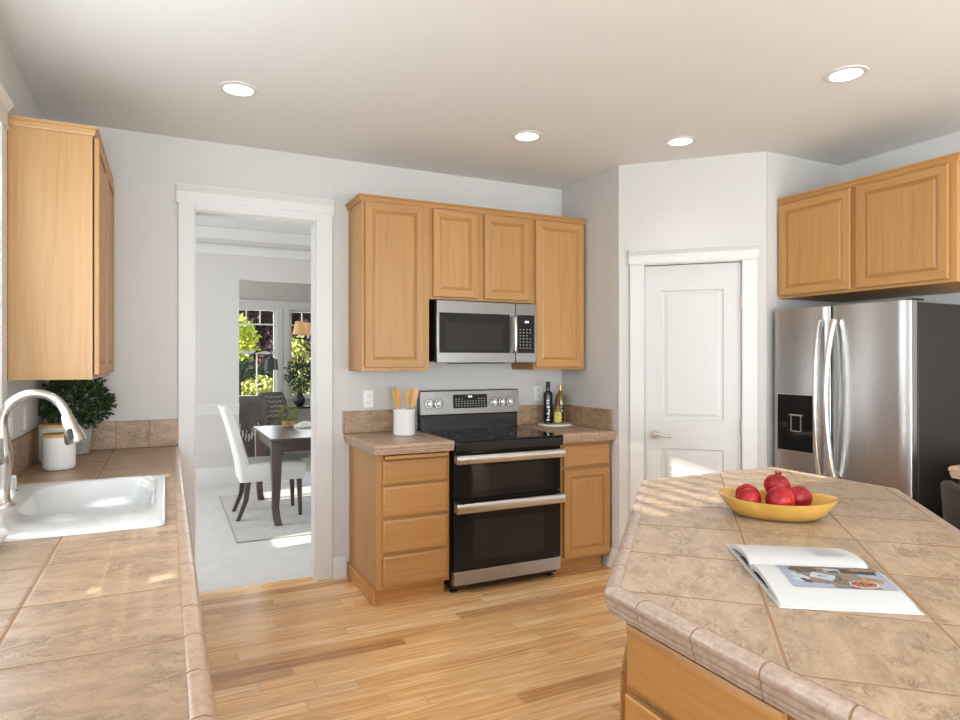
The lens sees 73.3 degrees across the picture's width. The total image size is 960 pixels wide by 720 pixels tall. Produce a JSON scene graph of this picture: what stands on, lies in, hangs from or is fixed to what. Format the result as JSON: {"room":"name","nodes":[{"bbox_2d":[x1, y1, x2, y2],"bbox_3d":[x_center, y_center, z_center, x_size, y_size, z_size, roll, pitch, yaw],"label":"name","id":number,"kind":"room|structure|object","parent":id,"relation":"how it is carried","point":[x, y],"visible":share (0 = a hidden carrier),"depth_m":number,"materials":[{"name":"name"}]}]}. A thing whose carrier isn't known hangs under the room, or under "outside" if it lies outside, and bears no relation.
{"room":"kitchen","nodes":[
{"label":"kitchen","id":0,"kind":"room"},
{"bbox_2d":[0,33,43,440],"bbox_3d":[-0.783,0.054,0.125,0.100,2.740,7.510,0,0,-26],"label":"wall","id":1,"kind":"structure","parent":0,"point":[11,77],"depth_m":2.93,"materials":[{"name":"grey paint"}]},
{"bbox_2d":[0,81,14,408],"bbox_3d":[-1.504,-0.350,1.657,0.142,1.387,2.111,0,0,-26],"label":"window","id":2,"kind":"structure","parent":1,"relation":"in","point":[6,103],"depth_m":2.56,"materials":[{"name":"white paint"}]},
{"bbox_2d":[8,410,12,437],"bbox_3d":[-1.995,0.274,2.744,0.009,0.116,0.072,0,0,-26],"label":"light switch","id":3,"kind":"object","parent":1,"relation":"attached to","point":[10,417],"visible":0.8,"depth_m":2.73,"materials":[{"name":"white plastic"}]},
{"bbox_2d":[23,404,26,429],"bbox_3d":[-2.136,0.269,3.031,0.008,0.116,0.072,0,0,-26],"label":"wall outlet","id":4,"kind":"object","parent":1,"relation":"attached to","point":[24,406],"visible":1,"depth_m":3.01,"materials":[{"name":"white plastic"}]},
{"bbox_2d":[7,125,113,380],"bbox_3d":[-2.026,-0.450,3.179,0.333,1.072,0.914,0,0,-26],"label":"upper cabinet","id":5,"kind":"object","parent":1,"relation":"attached to","point":[60,188],"visible":0.96,"depth_m":2.78,"materials":[{"name":"brown wood"}]},
{"bbox_2d":[8,115,113,181],"bbox_3d":[-2.023,-1.002,3.172,0.328,0.037,0.936,0,0,-26],"label":"crown molding","id":6,"kind":"structure","parent":5,"relation":"on","point":[20,121],"depth_m":2.77,"materials":[{"name":"brown wood"}]},
{"bbox_2d":[11,419,177,474],"bbox_3d":[-0.942,0.426,1.326,0.663,0.160,5.209,0,0,-26],"label":"backsplash","id":7,"kind":"structure","parent":1,"relation":"attached to","point":[164,432],"depth_m":3.67,"materials":[{"name":"tile"}]},
{"bbox_2d":[76,423,92,454],"bbox_3d":[-2.168,0.423,3.471,0.152,0.165,0.152,0,0,-26],"label":"pot","id":8,"kind":"object","parent":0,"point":[83,447],"depth_m":3.44,"materials":[{"name":"white ceramic"}]},
{"bbox_2d":[195,237,310,468],"bbox_3d":[-2.662,-0.036,7.534,6.600,2.920,0.100,0,0,-26],"label":"wall","id":9,"kind":"structure","parent":0,"point":[217,276],"depth_m":7.33,"materials":[{"name":"grey paint"}]},
{"bbox_2d":[195,466,238,486],"bbox_3d":[-4.093,1.321,6.774,2.941,0.205,0.016,0,0,-26],"label":"baseboard","id":10,"kind":"structure","parent":9,"relation":"attached to","point":[217,476],"depth_m":7.30,"materials":[{"name":"white paint"}]},
{"bbox_2d":[195,402,238,415],"bbox_3d":[-4.090,0.556,6.767,2.941,0.135,0.030,0,0,-26],"label":"trim","id":11,"kind":"structure","parent":9,"relation":"attached to","point":[202,409],"depth_m":7.28,"materials":[{"name":"white paint"}]},
{"bbox_2d":[195,225,310,259],"bbox_3d":[-2.618,-1.350,7.444,6.180,0.288,0.100,0,0,-26],"label":"trim","id":12,"kind":"structure","parent":9,"relation":"attached to","point":[201,231],"depth_m":7.44,"materials":[{"name":"white paint"}]},
{"bbox_2d":[195,216,310,234],"bbox_3d":[-1.880,-1.546,5.925,6.600,0.100,3.678,0,0,-26],"label":"ceiling","id":13,"kind":"structure","parent":0,"point":[199,220],"depth_m":7.17,"materials":[{"name":"white paint"}]},
{"bbox_2d":[292,321,310,349],"bbox_3d":[-1.487,-0.778,6.193,0.626,1.425,0.564,0,0,-26],"label":"chandelier","id":14,"kind":"object","parent":13,"relation":"hanging from","point":[301,328],"visible":0.27,"depth_m":6.08,"materials":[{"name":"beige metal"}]},
{"bbox_2d":[239,280,310,404],"bbox_3d":[-3.585,0.054,9.432,6.600,2.740,0.100,0,0,-26],"label":"wall","id":15,"kind":"structure","parent":0,"point":[250,290],"depth_m":9.65,"materials":[{"name":"grey paint"}]},
{"bbox_2d":[239,299,283,395],"bbox_3d":[-3.438,-0.145,9.480,1.075,1.478,0.142,0,0,-26],"label":"window","id":16,"kind":"structure","parent":15,"relation":"in","point":[277,307],"depth_m":9.64,"materials":[{"name":"white paint"}]},
{"bbox_2d":[283,302,310,399],"bbox_3d":[-2.489,-0.140,9.941,1.095,1.468,0.142,0,0,-26],"label":"window","id":17,"kind":"structure","parent":15,"relation":"in","point":[300,307],"depth_m":9.70,"materials":[{"name":"white paint"}]},
{"bbox_2d":[44,119,561,575],"bbox_3d":[-1.053,-0.076,4.225,6.600,3.000,0.100,0,0,-26],"label":"wall","id":18,"kind":"structure","parent":0,"point":[146,168],"depth_m":3.96,"materials":[{"name":"grey paint"}]},
{"bbox_2d":[176,183,334,580],"bbox_3d":[-1.393,0.194,4.047,0.930,2.460,0.162,0,0,-26],"label":"trim","id":19,"kind":"structure","parent":18,"relation":"attached to","point":[190,198],"depth_m":4.14,"materials":[{"name":"white paint"}]},
{"bbox_2d":[333,556,345,578],"bbox_3d":[-0.923,1.357,4.224,0.086,0.135,0.014,0,0,-26],"label":"baseboard","id":20,"kind":"structure","parent":18,"relation":"attached to","point":[339,563],"depth_m":4.22,"materials":[{"name":"white paint"}]},
{"bbox_2d":[363,390,373,407],"bbox_3d":[-0.746,0.261,4.314,0.072,0.116,0.008,0,0,-26],"label":"wall outlet","id":21,"kind":"object","parent":18,"relation":"attached to","point":[368,395],"visible":1,"depth_m":4.31,"materials":[{"name":"white plastic"}]},
{"bbox_2d":[342,409,415,433],"bbox_3d":[-0.674,0.410,4.346,0.509,0.148,0.011,0,0,-26],"label":"backsplash","id":22,"kind":"structure","parent":18,"relation":"attached to","point":[363,421],"depth_m":4.30,"materials":[{"name":"tile"}]},
{"bbox_2d":[349,200,428,370],"bbox_3d":[-0.593,-0.459,4.199,0.445,1.055,0.338,0,0,-26],"label":"upper cabinet","id":23,"kind":"object","parent":18,"relation":"attached to","point":[389,243],"visible":1,"depth_m":4.05,"materials":[{"name":"brown wood"}]},
{"bbox_2d":[345,193,585,224],"bbox_3d":[-0.058,-1.002,4.460,1.680,0.037,0.338,0,0,-26],"label":"crown molding","id":24,"kind":"structure","parent":23,"relation":"on","point":[360,196],"depth_m":4.24,"materials":[{"name":"brown wood"}]},
{"bbox_2d":[429,208,532,303],"bbox_3d":[-0.042,-0.690,4.467,0.778,0.592,0.338,0,0,-26],"label":"upper cabinet","id":25,"kind":"object","parent":18,"relation":"attached to","point":[477,257],"visible":0.82,"depth_m":4.32,"materials":[{"name":"brown wood"}]},
{"bbox_2d":[429,300,535,363],"bbox_3d":[-0.011,-0.181,4.434,0.744,0.412,0.420,0,0,-26],"label":"microwave","id":26,"kind":"object","parent":25,"relation":"attached to","point":[460,332],"visible":0.94,"depth_m":4.27,"materials":[{"name":"silver metal"}]},
{"bbox_2d":[534,386,541,400],"bbox_3d":[0.441,0.252,4.891,0.072,0.116,0.008,0,0,-26],"label":"wall outlet","id":27,"kind":"object","parent":18,"relation":"attached to","point":[537,389],"visible":1,"depth_m":4.89,"materials":[{"name":"white plastic"}]},
{"bbox_2d":[512,219,583,369],"bbox_3d":[0.502,-0.459,4.732,0.430,1.055,0.338,0,0,-26],"label":"upper cabinet","id":28,"kind":"object","parent":18,"relation":"attached to","point":[558,247],"visible":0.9,"depth_m":4.57,"materials":[{"name":"brown wood"}]},
{"bbox_2d":[195,457,626,719],"bbox_3d":[-0.695,1.474,3.498,6.610,0.100,13.500,0,0,-26],"label":"floor","id":29,"kind":"structure","parent":0,"point":[543,646],"depth_m":3.25,"materials":[{"name":"brown wood"}]},
{"bbox_2d":[240,399,282,456],"bbox_3d":[-3.118,0.950,8.394,0.940,0.953,0.880,0,0,-6],"label":"armchair","id":30,"kind":"object","parent":29,"relation":"on","point":[249,445],"visible":0.16,"depth_m":8.06,"materials":[{"name":"grey fabric"}]},
{"bbox_2d":[239,396,264,440],"bbox_3d":[-2.900,0.721,7.911,0.532,0.554,0.068,0,0,-6],"label":"throw blanket","id":31,"kind":"object","parent":30,"relation":"on","point":[251,408],"visible":0.58,"depth_m":7.93,"materials":[{"name":"grey fabric"}]},
{"bbox_2d":[258,392,287,420],"bbox_3d":[-2.709,0.604,8.460,0.202,0.360,0.380,0,0,44],"label":"throw pillow","id":32,"kind":"object","parent":30,"relation":"on","point":[274,400],"visible":0.64,"depth_m":8.42,"materials":[{"name":"grey fabric"}]},
{"bbox_2d":[248,350,277,395],"bbox_3d":[-2.698,0.647,8.006,0.378,1.553,0.240,0,0,-26],"label":"floor lamp","id":33,"kind":"object","parent":29,"relation":"on","point":[271,363],"visible":0.73,"depth_m":7.98,"materials":[{"name":"black metal"}]},
{"bbox_2d":[219,488,310,543],"bbox_3d":[-1.210,1.418,6.378,2.420,0.010,1.886,0,0,-26],"label":"area rug","id":34,"kind":"object","parent":29,"relation":"on","point":[256,523],"visible":0.41,"depth_m":5.79,"materials":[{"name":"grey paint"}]},
{"bbox_2d":[218,404,305,520],"bbox_3d":[-2.011,0.910,5.938,0.726,1.004,0.479,0,0,-26],"label":"dining chair","id":35,"kind":"object","parent":34,"relation":"on","point":[248,470],"visible":1,"depth_m":5.73,"materials":[{"name":"white fabric"}]},
{"bbox_2d":[253,424,310,525],"bbox_3d":[-1.505,1.042,6.251,1.180,0.742,1.200,0,0,-26],"label":"dining table","id":36,"kind":"object","parent":34,"relation":"on","point":[279,439],"visible":0.48,"depth_m":5.59,"materials":[{"name":"brown wood"}]},
{"bbox_2d":[275,404,300,426],"bbox_3d":[-1.934,0.553,6.487,0.263,0.234,0.269,0,0,-26],"label":"potted plant","id":37,"kind":"object","parent":36,"relation":"on","point":[288,422],"visible":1,"depth_m":6.45,"materials":[{"name":"green plant"}]},
{"bbox_2d":[295,421,310,427],"bbox_3d":[-1.755,0.640,6.469,0.192,0.060,0.146,0,0,-26],"label":"napkin","id":38,"kind":"object","parent":36,"relation":"on","point":[302,424],"visible":0.88,"depth_m":6.42,"materials":[{"name":"white fabric"}]},
{"bbox_2d":[283,404,310,457],"bbox_3d":[-2.705,1.048,9.498,0.680,0.750,0.410,0,0,-26],"label":"console","id":39,"kind":"object","parent":29,"relation":"on","point":[305,410],"visible":0.09,"depth_m":9.36,"materials":[{"name":"grey paint"}]},
{"bbox_2d":[283,355,310,405],"bbox_3d":[-2.623,0.292,9.471,0.528,0.761,0.385,0,0,-26],"label":"plant","id":40,"kind":"object","parent":39,"relation":"on","point":[299,399],"visible":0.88,"depth_m":9.42,"materials":[{"name":"green plant"}]},
{"bbox_2d":[347,444,448,606],"bbox_3d":[-0.520,0.985,4.060,0.472,0.879,0.654,0,0,-26],"label":"base cabinet","id":41,"kind":"object","parent":29,"relation":"on","point":[399,503],"visible":0.89,"depth_m":3.81,"materials":[{"name":"brown wood"}]},
{"bbox_2d":[342,409,454,455],"bbox_3d":[-0.528,0.440,4.046,0.509,0.208,0.679,0,0,-26],"label":"countertop","id":42,"kind":"structure","parent":41,"relation":"on","point":[370,431],"depth_m":4.03,"materials":[{"name":"tile"}]},
{"bbox_2d":[393,408,415,435],"bbox_3d":[-0.488,0.399,4.155,0.146,0.168,0.146,0,0,-26],"label":"utensil crock","id":43,"kind":"object","parent":42,"relation":"on","point":[403,419],"visible":0.98,"depth_m":4.09,"materials":[{"name":"white ceramic"}]},
{"bbox_2d":[392,389,398,409],"bbox_3d":[-0.529,0.328,4.124,0.076,0.290,0.018,0,0,-32],"label":"wooden spatula","id":44,"kind":"object","parent":43,"relation":"in","point":[393,390],"visible":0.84,"depth_m":4.11,"materials":[{"name":"brown wood"}]},
{"bbox_2d":[392,388,400,409],"bbox_3d":[-0.536,0.327,4.172,0.064,0.291,0.028,0,0,-26],"label":"wooden spatula","id":45,"kind":"object","parent":43,"relation":"in","point":[398,391],"visible":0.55,"depth_m":4.18,"materials":[{"name":"brown wood"}]},
{"bbox_2d":[405,388,412,409],"bbox_3d":[-0.467,0.329,4.203,0.062,0.287,0.029,0,0,-26],"label":"wooden spoon","id":46,"kind":"object","parent":43,"relation":"in","point":[408,396],"visible":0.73,"depth_m":4.21,"materials":[{"name":"brown wood"}]},
{"bbox_2d":[411,389,418,408],"bbox_3d":[-0.434,0.329,4.161,0.077,0.288,0.016,0,0,-21],"label":"wooden spatula","id":47,"kind":"object","parent":43,"relation":"in","point":[415,392],"visible":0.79,"depth_m":4.16,"materials":[{"name":"brown wood"}]},
{"bbox_2d":[417,389,564,592],"bbox_3d":[0.057,0.817,4.314,0.770,1.212,0.701,0,0,-26],"label":"range","id":48,"kind":"object","parent":29,"relation":"on","point":[505,498],"visible":0.94,"depth_m":4.07,"materials":[{"name":"black metal"}]},
{"bbox_2d":[421,426,562,442],"bbox_3d":[0.065,0.492,4.296,0.762,0.012,0.600,0,0,-26],"label":"cooktop","id":49,"kind":"object","parent":48,"relation":"in","point":[460,434],"depth_m":4.21,"materials":[{"name":"black glass"}]},
{"bbox_2d":[552,440,609,572],"bbox_3d":[0.576,0.985,4.607,0.421,0.879,0.629,0,0,-26],"label":"base cabinet","id":50,"kind":"object","parent":29,"relation":"on","point":[585,466],"visible":0.58,"depth_m":4.33,"materials":[{"name":"brown wood"}]},
{"bbox_2d":[517,404,616,442],"bbox_3d":[0.588,0.442,4.588,0.427,0.205,0.679,0,0,-26],"label":"countertop","id":51,"kind":"structure","parent":50,"relation":"on","point":[588,423],"depth_m":4.60,"materials":[{"name":"tile"}]},
{"bbox_2d":[537,422,571,426],"bbox_3d":[0.555,0.476,4.786,0.256,0.014,0.256,0,0,-26],"label":"round tray","id":52,"kind":"object","parent":51,"relation":"on","point":[539,423],"visible":0.86,"depth_m":4.69,"materials":[{"name":"white ceramic"}]},
{"bbox_2d":[544,381,552,422],"bbox_3d":[0.505,0.314,4.788,0.068,0.309,0.068,0,0,-26],"label":"oil bottle","id":53,"kind":"object","parent":52,"relation":"on","point":[548,396],"visible":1,"depth_m":4.76,"materials":[{"name":"black glass"}]},
{"bbox_2d":[554,398,560,423],"bbox_3d":[0.570,0.375,4.724,0.053,0.186,0.053,0,0,-26],"label":"oil bottle","id":54,"kind":"object","parent":52,"relation":"on","point":[557,412],"visible":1,"depth_m":4.71,"materials":[{"name":"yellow glass"}]},
{"bbox_2d":[555,385,565,422],"bbox_3d":[0.599,0.326,4.807,0.080,0.285,0.081,0,0,-26],"label":"oil bottle","id":55,"kind":"object","parent":52,"relation":"on","point":[562,401],"visible":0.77,"depth_m":4.78,"materials":[{"name":"green glass"}]},
{"bbox_2d":[620,623,796,719],"bbox_3d":[0.786,0.998,1.721,0.818,0.853,2.522,0,0,11],"label":"kitchen island","id":56,"kind":"object","parent":29,"relation":"on","point":[658,682],"visible":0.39,"depth_m":1.29,"materials":[{"name":"brown wood"}]},
{"bbox_2d":[604,467,959,719],"bbox_3d":[0.871,0.538,1.777,0.985,0.064,2.815,0,0,19],"label":"island countertop","id":57,"kind":"structure","parent":56,"relation":"on","point":[674,577],"depth_m":1.37,"materials":[{"name":"tile"}]},
{"bbox_2d":[717,488,838,521],"bbox_3d":[0.967,0.474,2.105,0.363,0.070,0.256,0,0,19],"label":"fruit bowl","id":58,"kind":"object","parent":57,"relation":"on","point":[821,504],"visible":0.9,"depth_m":2.02,"materials":[{"name":"yellow ceramic"}]},
{"bbox_2d":[735,483,758,498],"bbox_3d":[0.896,0.454,2.165,0.078,0.076,0.076,0,0,-26],"label":"pomegranate","id":59,"kind":"object","parent":58,"relation":"in","point":[744,486],"visible":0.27,"depth_m":2.16,"materials":[{"name":"red food"}]},
{"bbox_2d":[737,488,761,502],"bbox_3d":[0.874,0.454,2.090,0.077,0.076,0.079,0,0,-7],"label":"pomegranate","id":60,"kind":"object","parent":58,"relation":"in","point":[748,494],"visible":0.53,"depth_m":2.07,"materials":[{"name":"red food"}]},
{"bbox_2d":[764,471,790,491],"bbox_3d":[0.999,0.416,2.168,0.081,0.089,0.082,0,0,-26],"label":"pomegranate","id":61,"kind":"object","parent":58,"relation":"in","point":[774,480],"visible":0.62,"depth_m":2.14,"materials":[{"name":"red food"}]},
{"bbox_2d":[765,486,794,505],"bbox_3d":[0.955,0.446,2.052,0.088,0.089,0.088,0,0,33],"label":"pomegranate","id":62,"kind":"object","parent":58,"relation":"in","point":[780,495],"visible":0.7,"depth_m":2.02,"materials":[{"name":"red food"}]},
{"bbox_2d":[789,486,812,505],"bbox_3d":[1.040,0.451,2.099,0.081,0.081,0.085,0,0,-26],"label":"pomegranate","id":63,"kind":"object","parent":58,"relation":"in","point":[803,496],"visible":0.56,"depth_m":2.07,"materials":[{"name":"red food"}]},
{"bbox_2d":[726,544,923,614],"bbox_3d":[0.781,0.493,1.529,0.274,0.032,0.452,0,0,8],"label":"cookbook","id":64,"kind":"object","parent":57,"relation":"on","point":[811,578],"visible":1,"depth_m":1.42,"materials":[{"name":"white paper"}]},
{"bbox_2d":[776,565,899,590],"bbox_3d":[0.792,0.484,1.444,0.214,0.008,0.130,0,0,8],"label":"photograph","id":65,"kind":"object","parent":64,"relation":"on","point":[809,578],"depth_m":1.42,"materials":[{"name":"multicoloured paper"}]},
{"bbox_2d":[774,298,959,518],"bbox_3d":[2.276,0.553,3.787,0.795,1.742,0.828,0,0,-26],"label":"refrigerator","id":66,"kind":"object","parent":29,"relation":"on","point":[869,393],"visible":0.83,"depth_m":3.46,"materials":[{"name":"silver metal"}]},
{"bbox_2d":[940,480,959,529],"bbox_3d":[1.994,0.947,2.389,0.467,0.955,0.518,0,0,19],"label":"counter stool","id":67,"kind":"object","parent":29,"relation":"on","point":[950,490],"visible":0.44,"depth_m":2.42,"materials":[{"name":"grey leather"}]},
{"bbox_3d":[-0.937,0.996,1.318,0.623,0.857,5.190,0,0,-26],"label":"base cabinet","id":68,"kind":"object","parent":29,"relation":"on","visible":0},
{"bbox_2d":[0,419,216,719],"bbox_3d":[-0.941,0.456,1.327,0.665,0.220,5.209,0,0,-26],"label":"countertop","id":69,"kind":"structure","parent":68,"relation":"on","point":[102,625],"depth_m":1.30,"materials":[{"name":"tile"}]},
{"bbox_2d":[0,389,85,507],"bbox_3d":[-1.507,0.296,2.189,0.287,0.392,0.149,0,0,-26],"label":"faucet","id":70,"kind":"object","parent":69,"relation":"on","point":[72,431],"visible":1,"depth_m":2.18,"materials":[{"name":"silver metal"}]},
{"bbox_2d":[0,426,16,507],"bbox_3d":[-1.598,0.357,2.144,0.084,0.270,0.149,0,0,-26],"label":"tap","id":71,"kind":"object","parent":70,"relation":"on","point":[6,449],"depth_m":2.16,"materials":[{"name":"silver metal"}]},
{"bbox_2d":[38,423,62,462],"bbox_3d":[-2.111,0.412,3.199,0.134,0.187,0.134,0,0,-26],"label":"canister","id":72,"kind":"object","parent":69,"relation":"on","point":[50,427],"visible":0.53,"depth_m":3.14,"materials":[{"name":"white ceramic"}]},
{"bbox_2d":[42,432,75,470],"bbox_3d":[-1.953,0.423,2.992,0.134,0.165,0.134,0,0,-26],"label":"canister","id":73,"kind":"object","parent":69,"relation":"on","point":[56,455],"visible":0.77,"depth_m":2.94,"materials":[{"name":"white ceramic"}]},
{"bbox_2d":[38,377,116,454],"bbox_3d":[-2.150,0.299,3.451,0.372,0.412,0.308,0,0,-26],"label":"potted herb","id":74,"kind":"object","parent":69,"relation":"on","point":[103,404],"visible":0.77,"depth_m":3.43,"materials":[{"name":"green plant"}]},
{"bbox_2d":[0,475,165,542],"bbox_3d":[-1.408,0.593,2.253,0.557,0.206,0.913,0,0,-26],"label":"sink","id":75,"kind":"object","parent":69,"relation":"in","point":[77,507],"visible":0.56,"depth_m":2.33,"materials":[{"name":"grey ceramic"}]},
{"bbox_2d":[10,474,17,492],"bbox_3d":[-1.751,0.461,2.406,0.048,0.064,0.048,0,0,-26],"label":"soap dispenser","id":76,"kind":"object","parent":75,"relation":"on","point":[13,487],"visible":0.51,"depth_m":2.40,"materials":[{"name":"silver metal"}]},
{"bbox_3d":[2.950,0.997,2.524,0.698,0.853,1.600,0,0,-26],"label":"base cabinet","id":77,"kind":"object","parent":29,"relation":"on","visible":0},
{"bbox_2d":[948,465,959,478],"bbox_3d":[2.936,0.538,2.535,0.721,0.064,1.632,0,0,-26],"label":"countertop","id":78,"kind":"structure","parent":77,"relation":"on","point":[954,471],"depth_m":3.09,"materials":[{"name":"tile"}]},
{"bbox_2d":[0,0,959,189],"bbox_3d":[1.379,-1.366,1.176,4.910,0.100,7.510,0,0,-26],"label":"ceiling","id":79,"kind":"structure","parent":0,"point":[437,86],"depth_m":3.00,"materials":[{"name":"white paint"}]},
{"bbox_2d":[218,81,258,96],"bbox_3d":[-1.173,-1.312,3.133,0.184,0.006,0.184,0,0,-26],"label":"recessed light","id":80,"kind":"object","parent":79,"relation":"in","point":[233,88],"visible":1,"depth_m":3.12,"materials":[{"name":"white paint"}]},
{"bbox_2d":[511,131,542,141],"bbox_3d":[0.276,-1.312,3.789,0.184,0.006,0.184,0,0,-26],"label":"recessed light","id":81,"kind":"object","parent":79,"relation":"in","point":[522,136],"visible":1,"depth_m":3.78,"materials":[{"name":"white paint"}]},
{"bbox_2d":[665,136,696,146],"bbox_3d":[1.205,-1.312,3.876,0.184,0.006,0.184,0,0,-26],"label":"recessed light","id":82,"kind":"object","parent":79,"relation":"in","point":[678,141],"visible":1,"depth_m":3.87,"materials":[{"name":"white paint"}]},
{"bbox_2d":[823,65,868,82],"bbox_3d":[1.684,-1.312,2.968,0.184,0.006,0.184,0,0,-26],"label":"recessed light","id":83,"kind":"object","parent":79,"relation":"in","point":[852,72],"visible":1,"depth_m":2.96,"materials":[{"name":"white paint"}]},
{"bbox_2d":[562,165,619,549],"bbox_3d":[0.831,0.054,4.696,0.100,2.740,0.700,0,0,-26],"label":"wall","id":84,"kind":"structure","parent":0,"point":[595,199],"depth_m":4.52,"materials":[{"name":"grey paint"}]},
{"bbox_2d":[517,404,611,430],"bbox_3d":[0.578,0.411,4.608,0.427,0.145,0.634,0,0,-26],"label":"backsplash","id":85,"kind":"structure","parent":84,"relation":"attached to","point":[600,418],"depth_m":4.79,"materials":[{"name":"tile"}]},
{"bbox_2d":[601,547,617,567],"bbox_3d":[0.884,1.357,4.455,0.014,0.135,0.220,0,0,-26],"label":"baseboard","id":86,"kind":"structure","parent":84,"relation":"attached to","point":[606,559],"depth_m":4.43,"materials":[{"name":"white paint"}]},
{"bbox_2d":[620,151,766,542],"bbox_3d":[1.391,0.054,4.263,0.917,2.740,0.100,0,0,19],"label":"wall","id":87,"kind":"structure","parent":0,"point":[715,200],"depth_m":4.22,"materials":[{"name":"grey paint"}]},
{"bbox_2d":[645,262,741,479],"bbox_3d":[1.389,0.395,4.215,0.606,2.042,0.097,0,0,19],"label":"door","id":88,"kind":"structure","parent":87,"relation":"in","point":[693,421],"depth_m":4.23,"materials":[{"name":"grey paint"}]},
{"bbox_2d":[628,244,759,513],"bbox_3d":[1.394,0.347,4.240,0.806,2.154,0.143,0,0,19],"label":"trim","id":89,"kind":"structure","parent":87,"relation":"attached to","point":[747,254],"depth_m":4.21,"materials":[{"name":"white paint"}]},
{"bbox_2d":[767,152,839,466],"bbox_3d":[2.106,0.054,4.268,0.700,2.740,0.100,0,0,-26],"label":"wall","id":90,"kind":"structure","parent":0,"point":[787,176],"depth_m":4.10,"materials":[{"name":"grey paint"}]},
{"bbox_2d":[840,132,959,304],"bbox_3d":[3.814,0.054,1.669,0.100,2.740,6.268,0,0,-26],"label":"wall","id":91,"kind":"structure","parent":0,"point":[948,144],"depth_m":3.97,"materials":[{"name":"grey paint"}]},
{"bbox_2d":[779,161,959,302],"bbox_3d":[2.390,-0.688,3.769,0.618,0.600,1.020,0,0,-26],"label":"upper cabinet","id":92,"kind":"object","parent":91,"relation":"attached to","point":[897,236],"visible":1,"depth_m":3.55,"materials":[{"name":"brown wood"}]},
{"bbox_2d":[777,152,959,205],"bbox_3d":[2.394,-1.002,3.761,0.616,0.037,1.048,0,0,-26],"label":"crown molding","id":93,"kind":"structure","parent":92,"relation":"on","point":[953,157],"depth_m":3.54,"materials":[{"name":"brown wood"}]},
{"label":"outside","id":94,"kind":"structure","parent":0,"visible":0},
{"bbox_3d":[-4.372,1.824,8.994,120.000,0.100,140.000,0,0,-26],"label":"ground","id":95,"kind":"structure","parent":94,"visible":0},
{"bbox_2d":[239,313,261,360],"bbox_3d":[-4.920,0.415,12.307,1.474,2.727,1.134,0,0,-26],"label":"tree","id":96,"kind":"object","parent":95,"relation":"on","point":[247,333],"visible":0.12,"depth_m":12.27,"materials":[{"name":"green plant"}]},
{"bbox_2d":[239,357,263,395],"bbox_3d":[-3.762,0.822,10.125,1.016,1.906,0.480,0,0,-26],"label":"palm","id":97,"kind":"object","parent":95,"relation":"on","point":[242,370],"visible":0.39,"depth_m":10.10,"materials":[{"name":"green plant"}]},
{"bbox_2d":[241,374,302,395],"bbox_3d":[-3.824,0.987,11.199,1.483,1.588,0.936,0,0,-26],"label":"shrub","id":98,"kind":"object","parent":95,"relation":"on","point":[268,385],"visible":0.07,"depth_m":11.08,"materials":[{"name":"yellow plant"}]},
{"bbox_2d":[239,352,304,392],"bbox_3d":[-4.603,0.696,14.491,3.828,2.168,1.250,0,0,-35],"label":"shrub","id":99,"kind":"object","parent":95,"relation":"on","point":[269,372],"visible":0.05,"depth_m":14.10,"materials":[{"name":"green plant"}]},
{"bbox_2d":[239,310,310,387],"bbox_3d":[-5.033,-1.034,17.028,6.918,5.623,3.081,0,0,-20],"label":"tree","id":100,"kind":"object","parent":95,"relation":"on","point":[265,342],"visible":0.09,"depth_m":16.21,"materials":[{"name":"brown plant"}]},
{"bbox_2d":[291,335,310,393],"bbox_3d":[-3.497,0.624,12.580,0.942,2.310,0.760,0,0,-26],"label":"shrub","id":101,"kind":"object","parent":95,"relation":"on","point":[295,342],"visible":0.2,"depth_m":12.46,"materials":[{"name":"yellow plant"}]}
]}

